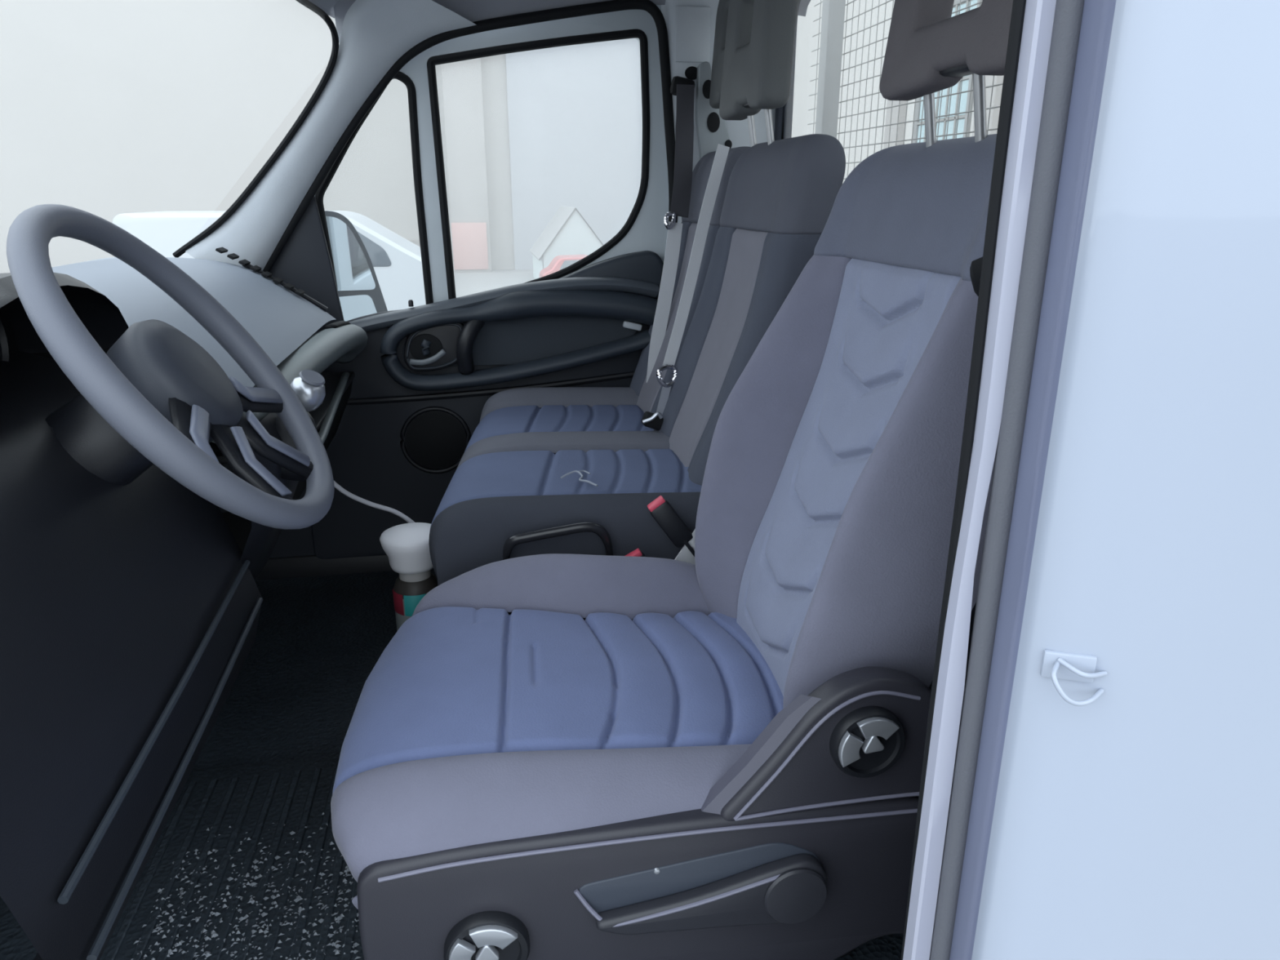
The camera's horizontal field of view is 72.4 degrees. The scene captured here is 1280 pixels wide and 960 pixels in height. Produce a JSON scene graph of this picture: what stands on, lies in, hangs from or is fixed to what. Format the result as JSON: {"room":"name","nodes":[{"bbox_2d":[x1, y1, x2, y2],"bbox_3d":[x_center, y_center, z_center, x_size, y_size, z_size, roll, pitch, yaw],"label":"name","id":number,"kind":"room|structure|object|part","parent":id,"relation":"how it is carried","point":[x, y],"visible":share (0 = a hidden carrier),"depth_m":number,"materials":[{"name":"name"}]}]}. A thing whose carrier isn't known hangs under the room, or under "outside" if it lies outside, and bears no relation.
{"room":"van cab interior","nodes":[
{"label":"van cab interior","id":0,"kind":"room"},
{"bbox_2d":[218,286,392,580],"bbox_3d":[-0.551,-0.090,2.335,1.880,0.860,0.100,-3,18,-10],"label":"wall","id":1,"kind":"structure","parent":0,"point":[292,555],"depth_m":2.32,"materials":[{"name":"black plastic"}]},
{"bbox_3d":[-1.154,-0.053,2.221,0.650,0.860,0.060,-3,18,-10],"label":"kick panel","id":2,"kind":"part","parent":1,"relation":"part of","materials":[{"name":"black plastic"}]},
{"bbox_3d":[-0.413,0.206,2.459,1.600,0.100,0.100,-3,18,-10],"label":"door sill","id":3,"kind":"part","parent":1,"relation":"part of","materials":[{"name":"black plastic"}]},
{"bbox_2d":[185,0,476,270],"bbox_3d":[-0.703,-0.752,1.972,0.690,0.655,0.160,-3,18,-10],"label":"trim","id":4,"kind":"structure","parent":1,"relation":"attached to","point":[375,34],"depth_m":1.97,"materials":[{"name":"grey plastic"}]},
{"bbox_2d":[269,4,668,559],"bbox_3d":[-0.411,-0.482,2.184,1.090,1.416,0.174,-3,18,-10],"label":"door","id":5,"kind":"structure","parent":1,"relation":"in","point":[424,378],"depth_m":2.20,"materials":[{"name":"paint"}]},
{"bbox_3d":[-0.842,-0.515,2.112,0.220,0.333,0.016,-3,18,-10],"label":"sail panel","id":6,"kind":"part","parent":5,"relation":"part of","materials":[{"name":"black plastic"}]},
{"bbox_2d":[324,210,387,320],"bbox_3d":[-0.881,-0.565,2.408,0.224,0.335,0.423,3,18,8],"label":"mirror","id":7,"kind":"object","parent":5,"relation":"attached to","point":[359,291],"visible":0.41,"depth_m":2.50,"materials":[{"name":"plastic"}]},
{"bbox_2d":[325,216,375,290],"bbox_3d":[-0.862,-0.634,2.458,0.224,0.207,0.004,-12,22,-33],"label":"mirror glass","id":8,"kind":"object","parent":7,"relation":"on","point":[354,270],"depth_m":2.49,"materials":[{"name":"white"}]},
{"bbox_3d":[-0.843,-0.486,2.521,0.177,0.087,0.004,-12,22,-33],"label":"wide glass","id":9,"kind":"part","parent":7,"relation":"part of","materials":[{"name":"white mirror"}]},
{"bbox_3d":[-0.528,-0.329,2.164,0.026,0.041,0.015,-14,23,-37],"label":"lock lever","id":10,"kind":"part","parent":5,"relation":"part of","materials":[{"name":"plastic"}]},
{"bbox_3d":[-0.524,-0.304,2.164,0.090,0.040,0.016,-3,18,-10],"label":"handle","id":11,"kind":"part","parent":5,"relation":"part of","materials":[{"name":"grey"}]},
{"bbox_2d":[404,411,466,469],"bbox_3d":[-0.531,-0.103,2.277,0.156,0.156,0.012,-3,18,-10],"label":"speaker grille","id":12,"kind":"object","parent":5,"relation":"attached to","point":[434,440],"depth_m":2.27,"materials":[{"name":"black plastic"}]},
{"bbox_2d":[262,0,677,271],"bbox_3d":[-0.422,-0.484,2.180,1.053,1.306,0.019,-3,18,-10],"label":"weatherstrip","id":13,"kind":"structure","parent":5,"relation":"attached to","point":[502,22],"depth_m":2.03,"materials":[{"name":"black rubber"}]},
{"bbox_3d":[-0.409,-0.160,2.302,0.927,0.726,0.030,-3,18,-10],"label":"panel","id":14,"kind":"part","parent":5,"relation":"part of","materials":[{"name":"black plastic"}]},
{"bbox_3d":[-0.301,-0.373,2.232,0.599,0.157,0.012,-3,18,-10],"label":"pocket panel","id":15,"kind":"part","parent":5,"relation":"part of","materials":[{"name":"black plastic"}]},
{"bbox_3d":[-0.401,-0.502,2.245,1.046,1.416,0.050,-3,18,-10],"label":"frame","id":16,"kind":"part","parent":5,"relation":"part of","materials":[{"name":"paint"}]},
{"bbox_2d":[661,0,775,222],"bbox_3d":[0.192,-0.481,2.277,0.308,1.440,0.078,0,18,-1],"label":"pillar","id":17,"kind":"structure","parent":1,"relation":"attached to","point":[691,24],"depth_m":2.10,"materials":[{"name":"grey"}]},
{"bbox_2d":[646,75,694,382],"bbox_3d":[0.087,-0.601,2.136,0.081,0.718,0.170,8,20,24],"label":"belt","id":18,"kind":"object","parent":17,"relation":"attached to","point":[683,88],"visible":0.98,"depth_m":2.10,"materials":[{"name":"grey fabric"}]},
{"bbox_2d":[0,568,951,959],"bbox_3d":[-0.304,0.518,1.635,1.700,0.060,1.850,-3,18,-10],"label":"floor","id":19,"kind":"structure","parent":0,"point":[295,694],"depth_m":1.84,"materials":[{"name":"rubber"}]},
{"bbox_2d":[0,247,368,959],"bbox_3d":[-0.791,0.128,1.409,0.568,0.961,1.840,-3,18,-10],"label":"dashboard","id":20,"kind":"object","parent":19,"relation":"on","point":[130,613],"visible":0.75,"depth_m":0.90,"materials":[{"name":"grey plastic"}]},
{"bbox_3d":[-0.778,-0.117,0.936,0.020,0.170,0.420,-3,18,-10],"label":"instrument panel","id":21,"kind":"part","parent":20,"relation":"part of","materials":[{"name":"black plastic"}]},
{"bbox_2d":[0,271,128,353],"bbox_3d":[-0.756,-0.147,0.930,0.245,0.141,0.430,-3,18,-10],"label":"hood","id":22,"kind":"object","parent":20,"relation":"attached to","point":[101,317],"depth_m":1.12,"materials":[{"name":"black plastic"}]},
{"bbox_3d":[-0.701,0.158,0.901,0.410,0.520,0.680,-3,18,-10],"label":"knee panel","id":23,"kind":"part","parent":20,"relation":"part of","materials":[{"name":"black plastic"}]},
{"bbox_2d":[6,204,334,529],"bbox_3d":[-0.509,-0.115,0.980,0.369,0.370,0.374,13,22,35],"label":"steering wheel","id":24,"kind":"object","parent":20,"relation":"attached to","point":[157,397],"visible":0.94,"depth_m":0.94,"materials":[{"name":"grey plastic"}]},
{"bbox_3d":[-0.450,-0.044,0.901,0.024,0.053,0.096,-10,20,-27],"label":"spoke trim","id":25,"kind":"part","parent":24,"relation":"part of","materials":[{"name":"blue"}]},
{"bbox_3d":[-0.490,-0.114,1.113,0.024,0.053,0.096,3,18,8],"label":"spoke trim","id":26,"kind":"part","parent":24,"relation":"part of","materials":[{"name":"blue"}]},
{"bbox_3d":[-0.426,-0.020,0.982,0.073,0.079,0.026,8,20,22],"label":"spoke trim","id":27,"kind":"part","parent":24,"relation":"part of","materials":[{"name":"blue"}]},
{"bbox_3d":[-0.444,-0.051,1.074,0.073,0.079,0.026,-17,25,-41],"label":"spoke trim","id":28,"kind":"part","parent":24,"relation":"part of","materials":[{"name":"blue"}]},
{"bbox_2d":[208,441,223,465],"bbox_3d":[-0.810,-0.165,1.695,0.100,0.160,0.920,-3,18,-10],"label":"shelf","id":29,"kind":"object","parent":20,"relation":"attached to","point":[214,446],"depth_m":1.46,"materials":[{"name":"black plastic"}]},
{"bbox_2d":[214,371,355,463],"bbox_3d":[-0.736,-0.145,1.801,0.200,0.016,0.720,-3,18,-10],"label":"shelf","id":30,"kind":"object","parent":20,"relation":"attached to","point":[336,384],"depth_m":1.85,"materials":[{"name":"black plastic"}]},
{"bbox_3d":[-0.832,0.029,1.839,0.385,0.342,0.720,-3,18,-10],"label":"panel","id":31,"kind":"part","parent":20,"relation":"part of","materials":[{"name":"black plastic"}]},
{"bbox_2d":[275,369,325,480],"bbox_3d":[-0.532,-0.083,1.325,0.123,0.168,0.100,-3,18,-10],"label":"lever","id":32,"kind":"object","parent":20,"relation":"attached to","point":[309,387],"visible":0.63,"depth_m":1.30,"materials":[{"name":"silver metal"}]},
{"bbox_3d":[-0.499,-0.129,1.311,0.053,0.054,0.052,-3,18,-10],"label":"knob","id":33,"kind":"part","parent":32,"relation":"part of","materials":[{"name":"silver metal"}]},
{"bbox_2d":[333,480,414,523],"bbox_3d":[-0.552,0.167,1.792,0.308,0.499,0.077,-2,18,-6],"label":"cord","id":34,"kind":"object","parent":20,"relation":"hanging from","point":[336,486],"visible":0.43,"depth_m":1.78,"materials":[{"name":"grey plastic"}]},
{"bbox_2d":[99,755,364,959],"bbox_3d":[-0.556,0.624,1.188,0.440,0.016,0.800,-3,18,-10],"label":"floor mat","id":35,"kind":"object","parent":19,"relation":"on","point":[295,793],"visible":0.56,"depth_m":1.30,"materials":[{"name":"rubber"}]},
{"bbox_2d":[130,812,360,959],"bbox_3d":[-0.503,0.605,1.221,0.367,0.005,0.419,-3,18,-10],"label":"grit","id":36,"kind":"object","parent":35,"relation":"on","point":[214,933],"visible":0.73,"depth_m":1.22,"materials":[{"name":"grey gravel"}]},
{"bbox_2d":[379,522,437,631],"bbox_3d":[-0.434,0.266,1.715,0.118,0.368,0.118,-3,18,-10],"label":"canister","id":37,"kind":"object","parent":19,"relation":"on","point":[406,546],"visible":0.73,"depth_m":1.65,"materials":[{"name":"grey plastic"}]},
{"bbox_3d":[-0.434,0.130,1.670,0.118,0.080,0.118,-3,18,-10],"label":"lid","id":38,"kind":"part","parent":37,"relation":"part of","materials":[{"name":"white plastic"}]},
{"bbox_2d":[428,0,845,586],"bbox_3d":[-0.066,-0.316,1.808,0.737,1.397,0.901,-3,18,-10],"label":"bench","id":39,"kind":"object","parent":19,"relation":"on","point":[506,497],"visible":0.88,"depth_m":1.64,"materials":[{"name":"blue fabric"}]},
{"bbox_3d":[-0.136,0.107,1.471,0.189,0.079,0.036,-3,18,-10],"label":"handle","id":40,"kind":"part","parent":39,"relation":"part of","materials":[{"name":"grey plastic"}]},
{"bbox_3d":[-0.148,-0.057,2.092,0.542,0.208,0.270,-3,18,-10],"label":"cushion panel","id":41,"kind":"part","parent":39,"relation":"part of","materials":[{"name":"blue fabric"}]},
{"bbox_2d":[428,492,700,586],"bbox_3d":[-0.108,0.159,1.544,0.510,0.278,0.064,-3,18,-10],"label":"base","id":42,"kind":"object","parent":39,"relation":"on","point":[467,534],"depth_m":1.49,"materials":[{"name":"fabric"}]},
{"bbox_3d":[-0.126,0.071,1.700,0.539,0.208,0.290,-3,18,-10],"label":"cushion panel","id":43,"kind":"part","parent":39,"relation":"part of","materials":[{"name":"blue fabric"}]},
{"bbox_2d":[560,470,597,486],"bbox_3d":[-0.096,-0.006,1.573,0.082,0.010,0.052,12,22,32],"label":"wire","id":44,"kind":"object","parent":39,"relation":"on","point":[580,479],"visible":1,"depth_m":1.58,"materials":[{"name":"grey"}]},
{"bbox_2d":[641,411,663,430],"bbox_3d":[0.039,-0.128,1.919,0.075,0.054,0.045,-3,18,-10],"label":"anchor","id":45,"kind":"object","parent":39,"relation":"on","point":[650,420],"visible":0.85,"depth_m":1.91,"materials":[{"name":"black plastic"}]},
{"bbox_2d":[647,495,694,556],"bbox_3d":[0.075,0.105,1.494,0.127,0.168,0.030,-3,18,-10],"label":"belt buckle","id":46,"kind":"object","parent":39,"relation":"attached to","point":[660,508],"visible":0.94,"depth_m":1.47,"materials":[{"name":"black plastic"}]},
{"bbox_3d":[0.071,-0.355,2.109,0.166,0.505,0.194,-3,18,-10],"label":"backrest panel","id":47,"kind":"part","parent":39,"relation":"part of","materials":[{"name":"grey fabric"}]},
{"bbox_2d":[656,143,729,414],"bbox_3d":[0.110,-0.416,1.863,0.164,0.564,0.035,-5,19,-15],"label":"belt","id":48,"kind":"object","parent":39,"relation":"attached to","point":[722,152],"visible":0.98,"depth_m":1.86,"materials":[{"name":"grey fabric"}]},
{"bbox_3d":[0.051,-0.174,1.911,0.036,0.075,0.007,-3,18,-10],"label":"tongue blade","id":49,"kind":"part","parent":48,"relation":"part of","materials":[{"name":"silver metal"}]},
{"bbox_3d":[0.141,-0.235,1.741,0.166,0.505,0.214,-3,18,-10],"label":"backrest panel","id":50,"kind":"part","parent":39,"relation":"part of","materials":[{"name":"grey fabric"}]},
{"bbox_3d":[0.225,-0.707,1.758,0.035,0.134,0.013,-3,18,-10],"label":"headrest rod","id":51,"kind":"part","parent":39,"relation":"part of","materials":[{"name":"grey metal"}]},
{"bbox_3d":[0.244,-0.673,1.655,0.035,0.134,0.013,-3,18,-10],"label":"headrest rod","id":52,"kind":"part","parent":39,"relation":"part of","materials":[{"name":"grey metal"}]},
{"bbox_2d":[330,0,1013,959],"bbox_3d":[0.048,-0.039,1.116,0.863,1.320,0.614,-3,18,-10],"label":"seat","id":53,"kind":"object","parent":19,"relation":"on","point":[719,756],"visible":0.98,"depth_m":1.00,"materials":[{"name":"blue fabric"}]},
{"bbox_3d":[-0.165,0.509,0.947,0.092,0.092,0.014,-3,18,-10],"label":"tilt knob","id":54,"kind":"part","parent":53,"relation":"part of","materials":[{"name":"black plastic"}]},
{"bbox_3d":[-0.074,0.299,1.219,0.624,0.148,0.399,-3,18,-10],"label":"cushion panel","id":55,"kind":"part","parent":53,"relation":"part of","materials":[{"name":"blue fabric"}]},
{"bbox_2d":[625,548,645,556],"bbox_3d":[0.021,0.191,1.494,0.097,0.158,0.030,-3,18,-10],"label":"belt buckle","id":56,"kind":"object","parent":53,"relation":"attached to","point":[637,553],"visible":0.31,"depth_m":1.46,"materials":[{"name":"red plastic"}]},
{"bbox_3d":[0.041,0.495,1.006,0.689,0.267,0.030,-3,18,-10],"label":"trim","id":57,"kind":"part","parent":53,"relation":"part of","materials":[{"name":"plastic"}]},
{"bbox_2d":[674,528,695,564],"bbox_3d":[0.098,0.113,1.494,0.107,0.145,0.004,-3,18,-10],"label":"strap","id":58,"kind":"object","parent":53,"relation":"attached to","point":[685,554],"visible":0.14,"depth_m":1.49,"materials":[{"name":"grey fabric"}]},
{"bbox_3d":[0.082,0.469,0.979,0.265,0.083,0.020,-3,18,-10],"label":"height lever","id":59,"kind":"part","parent":53,"relation":"part of","materials":[{"name":"grey plastic"}]},
{"bbox_3d":[0.248,0.013,1.175,0.177,0.585,0.306,-3,18,-10],"label":"backrest panel","id":60,"kind":"part","parent":53,"relation":"part of","materials":[{"name":"blue fabric"}]},
{"bbox_3d":[0.249,0.287,0.954,0.084,0.084,0.014,-3,18,-10],"label":"recline knob","id":61,"kind":"part","parent":53,"relation":"part of","materials":[{"name":"black plastic"}]},
{"bbox_3d":[0.360,-0.456,1.089,0.035,0.133,0.013,-3,18,-10],"label":"headrest rod","id":62,"kind":"part","parent":53,"relation":"part of","materials":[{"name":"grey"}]},
{"bbox_3d":[0.381,-0.421,0.981,0.035,0.133,0.013,-3,18,-10],"label":"headrest rod","id":63,"kind":"part","parent":53,"relation":"part of","materials":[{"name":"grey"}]},
{"bbox_2d":[333,0,810,42],"bbox_3d":[0.018,-0.867,1.204,1.100,0.272,1.815,-3,18,-10],"label":"ceiling","id":64,"kind":"structure","parent":0,"point":[473,11],"depth_m":2.00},
{"bbox_2d":[172,0,338,257],"bbox_3d":[-0.773,-0.509,1.183,0.577,0.572,1.760,-3,18,-10],"label":"windshield seal","id":65,"kind":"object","parent":64,"relation":"attached to","point":[307,3],"depth_m":1.95,"materials":[{"name":"black rubber"}]},
{"bbox_2d":[308,0,338,17],"bbox_3d":[-0.462,-0.822,1.140,0.330,0.105,1.760,-3,18,-10],"label":"trim","id":66,"kind":"structure","parent":64,"relation":"attached to","point":[327,6],"depth_m":1.91,"materials":[{"name":"grey plastic"}]},
{"bbox_2d":[773,0,976,728],"bbox_3d":[0.503,-0.231,1.544,0.040,1.628,1.958,-3,18,-10],"label":"wall","id":67,"kind":"structure","parent":0,"point":[788,113],"depth_m":2.15,"materials":[{"name":"grey plastic"}]},
{"bbox_2d":[781,106,784,139],"bbox_3d":[0.494,-0.678,1.420,0.018,0.514,1.594,-3,18,-10],"label":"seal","id":68,"kind":"structure","parent":67,"relation":"in","point":[782,135],"depth_m":2.17,"materials":[{"name":"black rubber"}]},
{"bbox_2d":[1040,649,1107,706],"bbox_3d":[0.264,0.121,0.529,0.037,0.027,0.020,5,19,15],"label":"hook","id":69,"kind":"object","parent":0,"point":[1055,664],"depth_m":0.53,"materials":[{"name":"white paint"}]},
{"bbox_3d":[0.263,0.114,0.536,0.030,0.018,0.004,5,19,15],"label":"plate","id":70,"kind":"part","parent":69,"relation":"part of","materials":[{"name":"white paint"}]},
{"bbox_2d":[900,0,1279,959],"bbox_3d":[0.657,0.215,0.709,0.889,1.790,0.200,-3,18,-10],"label":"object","id":71,"kind":"structure","parent":0,"point":[1124,385],"depth_m":0.52,"materials":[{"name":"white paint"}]},
{"bbox_3d":[0.218,0.229,0.666,0.008,1.790,0.007,-11,21,-31],"label":"edge trim","id":72,"kind":"part","parent":71,"relation":"part of","materials":[{"name":"white metal"}]},
{"bbox_2d":[969,257,982,297],"bbox_3d":[0.277,0.122,0.753,0.056,0.641,0.035,-3,18,-10],"label":"belt","id":73,"kind":"object","parent":71,"relation":"attached to","point":[975,267],"visible":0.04,"depth_m":0.66,"materials":[{"name":"black fabric"}]},
{"label":"outside","id":74,"kind":"structure","parent":0,"visible":0},
{"bbox_2d":[453,269,534,297],"bbox_3d":[0.000,2.585,0.845,160.000,1.900,160.000,-3,18,-10],"label":"ground","id":75,"kind":"structure","parent":74,"point":[465,283],"depth_m":39.48,"materials":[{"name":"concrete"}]},
{"bbox_2d":[112,210,456,311],"bbox_3d":[-5.551,-3.112,14.493,4.850,2.550,1.975,-3,18,-10],"label":"car","id":76,"kind":"object","parent":75,"relation":"on","point":[396,260],"visible":0.21,"depth_m":13.58,"materials":[{"name":"white paint"}]},
{"bbox_2d":[0,0,641,273],"bbox_3d":[-27.916,-18.895,37.755,110.000,20.000,2.450,-3,18,-10],"label":"building","id":77,"kind":"structure","parent":75,"relation":"on","point":[108,108],"depth_m":40.56,"materials":[{"name":"white"}]},
{"bbox_2d":[451,222,488,269],"bbox_3d":[-8.276,-11.379,42.603,1.660,2.200,0.080,-3,18,-10],"label":"wall sign","id":78,"kind":"object","parent":77,"relation":"attached to","point":[469,241],"visible":1,"depth_m":42.56,"materials":[{"name":"pink"}]},
{"bbox_3d":[-1.570,-20.421,42.426,9.800,20.000,0.300,-3,18,-10],"label":"panel","id":79,"kind":"part","parent":77,"relation":"part of","materials":[{"name":"white"}]},
{"bbox_2d":[539,254,586,277],"bbox_3d":[-1.929,-7.824,33.427,3.730,1.443,1.675,-3,18,-10],"label":"car","id":80,"kind":"object","parent":75,"relation":"on","point":[558,263],"visible":0.2,"depth_m":32.36,"materials":[{"name":"red paint"}]},
{"bbox_2d":[529,205,603,279],"bbox_3d":[-3.078,-10.143,37.745,3.000,3.170,6.100,-3,18,-10],"label":"tent","id":81,"kind":"object","parent":75,"relation":"on","point":[567,233],"visible":0.56,"depth_m":34.96,"materials":[{"name":"white fabric"}]},
{"bbox_2d":[791,0,1004,183],"bbox_3d":[8.612,-9.872,19.806,1.225,14.000,50.000,-3,18,-10],"label":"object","id":82,"kind":"structure","parent":75,"relation":"on","point":[806,28],"depth_m":26.58,"materials":[{"name":"grey paint"}]},
{"bbox_3d":[7.585,-9.149,23.588,0.030,0.790,0.420,-3,18,-10],"label":"pane","id":83,"kind":"part","parent":82,"relation":"part of","materials":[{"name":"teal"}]},
{"bbox_3d":[7.585,-9.980,23.317,0.030,0.790,0.420,-3,18,-10],"label":"pane","id":84,"kind":"part","parent":82,"relation":"part of","materials":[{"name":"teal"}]},
{"bbox_3d":[7.675,-9.827,22.849,0.030,0.790,0.420,-3,18,-10],"label":"pane","id":85,"kind":"part","parent":82,"relation":"part of","materials":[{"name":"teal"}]},
{"bbox_3d":[7.764,-8.843,22.653,0.030,0.790,0.420,-3,18,-10],"label":"pane","id":86,"kind":"part","parent":82,"relation":"part of","materials":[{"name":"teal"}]},
{"bbox_3d":[7.764,-9.675,22.381,0.030,0.790,0.420,-3,18,-10],"label":"pane","id":87,"kind":"part","parent":82,"relation":"part of","materials":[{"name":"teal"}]},
{"bbox_3d":[7.853,-8.690,22.186,0.030,0.790,0.420,-3,18,-10],"label":"pane","id":88,"kind":"part","parent":82,"relation":"part of","materials":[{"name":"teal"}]},
{"bbox_3d":[7.853,-9.522,21.914,0.030,0.790,0.420,-3,18,-10],"label":"pane","id":89,"kind":"part","parent":82,"relation":"part of","materials":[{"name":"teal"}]},
{"bbox_3d":[7.764,-11.338,21.838,0.030,0.790,0.420,-3,18,-10],"label":"pane","id":90,"kind":"part","parent":82,"relation":"part of","materials":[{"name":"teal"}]},
{"bbox_3d":[7.943,-8.537,21.718,0.030,0.790,0.420,-3,18,-10],"label":"pane","id":91,"kind":"part","parent":82,"relation":"part of","materials":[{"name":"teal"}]},
{"bbox_3d":[7.853,-11.185,21.370,0.030,0.790,0.420,-3,18,-10],"label":"pane","id":92,"kind":"part","parent":82,"relation":"part of","materials":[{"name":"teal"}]},
{"bbox_3d":[7.943,-9.369,21.446,0.030,0.790,0.420,-3,18,-10],"label":"pane","id":93,"kind":"part","parent":82,"relation":"part of","materials":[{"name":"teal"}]},
{"bbox_3d":[7.943,-11.032,20.902,0.030,0.790,0.420,-3,18,-10],"label":"pane","id":94,"kind":"part","parent":82,"relation":"part of","materials":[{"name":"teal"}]},
{"bbox_2d":[807,0,1003,179],"bbox_3d":[0.703,-0.155,2.116,0.105,2.520,1.950,-4,18,-11],"label":"guard","id":95,"kind":"object","parent":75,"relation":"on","point":[833,21],"visible":0.16,"depth_m":2.44,"materials":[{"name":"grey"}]},
{"bbox_3d":[0.540,-0.354,2.757,0.050,2.500,0.055,-3,18,-10],"label":"post","id":96,"kind":"part","parent":95,"relation":"part of","materials":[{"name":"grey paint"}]}
]}

